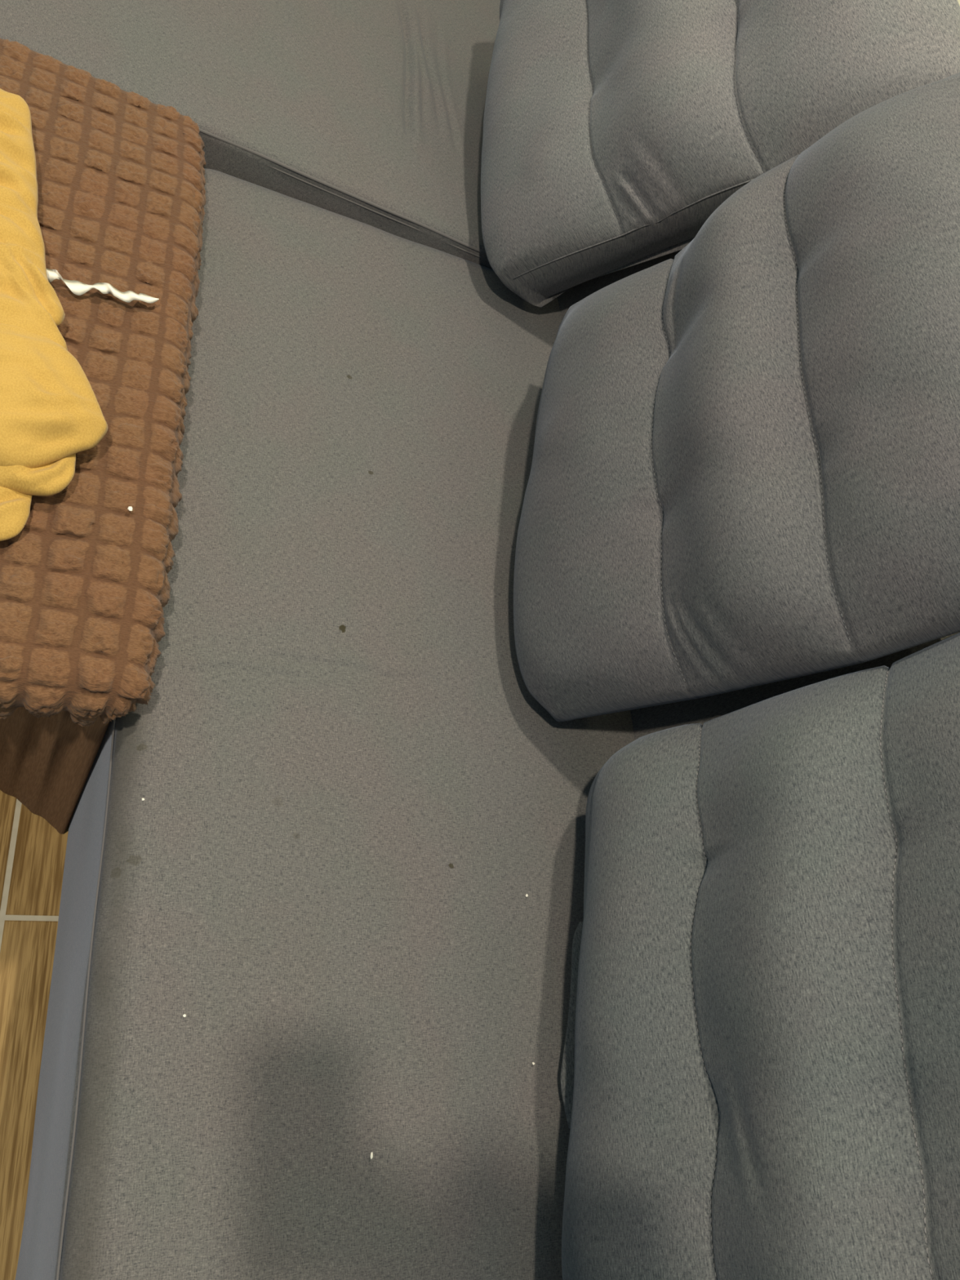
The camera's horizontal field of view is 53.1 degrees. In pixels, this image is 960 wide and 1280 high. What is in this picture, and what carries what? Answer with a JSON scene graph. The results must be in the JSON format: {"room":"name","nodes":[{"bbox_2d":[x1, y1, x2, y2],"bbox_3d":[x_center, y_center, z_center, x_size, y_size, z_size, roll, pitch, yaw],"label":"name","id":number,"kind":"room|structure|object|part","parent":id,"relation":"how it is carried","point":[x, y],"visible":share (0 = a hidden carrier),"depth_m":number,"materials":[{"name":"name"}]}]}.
{"room":"living room","nodes":[
{"label":"living room","id":0,"kind":"room"},
{"bbox_2d":[0,790,69,1279],"bbox_3d":[-0.880,0.090,1.332,2.830,0.060,4.250,9,58,-26],"label":"floor","id":1,"kind":"structure","parent":0,"point":[33,851],"depth_m":1.25,"materials":[{"name":"tile"}]},
{"bbox_2d":[0,38,205,833],"bbox_3d":[-0.723,-0.286,1.258,0.602,0.529,1.006,9,58,-26],"label":"blanket","id":2,"kind":"object","parent":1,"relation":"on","point":[85,588],"visible":0.91,"depth_m":1.13,"materials":[{"name":"brown fabric"}]},
{"bbox_2d":[0,88,159,541],"bbox_3d":[-0.569,-0.410,1.035,0.434,0.075,0.656,9,58,-26],"label":"clothing","id":3,"kind":"object","parent":2,"relation":"on","point":[51,412],"visible":1,"depth_m":1.01,"materials":[{"name":"yellow fabric"}]},
{"bbox_2d":[0,0,959,1279],"bbox_3d":[-0.426,-0.305,1.241,1.961,0.828,3.220,9,58,-26],"label":"sofa","id":4,"kind":"object","parent":1,"relation":"on","point":[353,784],"visible":0.61,"depth_m":1.15,"materials":[{"name":"fabric"}]},
{"bbox_3d":[-0.148,0.323,1.315,0.752,0.394,2.100,9,58,-26],"label":"seat","id":5,"kind":"part","parent":4,"relation":"part of","materials":[{"name":"fabric"}]},
{"bbox_2d":[0,0,500,269],"bbox_3d":[-0.649,-1.226,1.729,1.722,0.247,1.098,9,58,-26],"label":"cushion","id":6,"kind":"object","parent":4,"relation":"on","point":[368,113],"depth_m":1.64,"materials":[{"name":"fabric"}]},
{"bbox_2d":[59,168,635,1279],"bbox_3d":[-0.056,0.227,1.157,0.743,0.039,2.108,9,58,-26],"label":"seat cushion","id":7,"kind":"object","parent":4,"relation":"on","point":[353,784],"depth_m":1.10,"materials":[{"name":"fabric"}]},
{"bbox_2d":[480,0,959,306],"bbox_3d":[0.295,-0.963,1.565,0.402,0.695,0.966,9,58,-26],"label":"cushion","id":8,"kind":"object","parent":4,"relation":"on","point":[614,131],"visible":0.94,"depth_m":1.40,"materials":[{"name":"grey fabric"}]},
{"bbox_2d":[513,72,959,721],"bbox_3d":[0.343,-0.264,1.199,0.416,0.700,0.725,9,58,-26],"label":"cushion","id":9,"kind":"object","parent":4,"relation":"on","point":[744,473],"visible":1,"depth_m":1.07,"materials":[{"name":"fabric"}]},
{"bbox_3d":[0.310,-0.182,1.604,0.300,0.828,3.220,9,58,-26],"label":"backrest","id":10,"kind":"part","parent":4,"relation":"part of","materials":[{"name":"fabric"}]},
{"bbox_2d":[560,632,959,1279],"bbox_3d":[0.383,0.384,0.844,0.451,0.688,0.795,9,58,-26],"label":"cushion","id":11,"kind":"object","parent":4,"relation":"on","point":[760,1071],"visible":1,"depth_m":0.86,"materials":[{"name":"fabric"}]}
]}

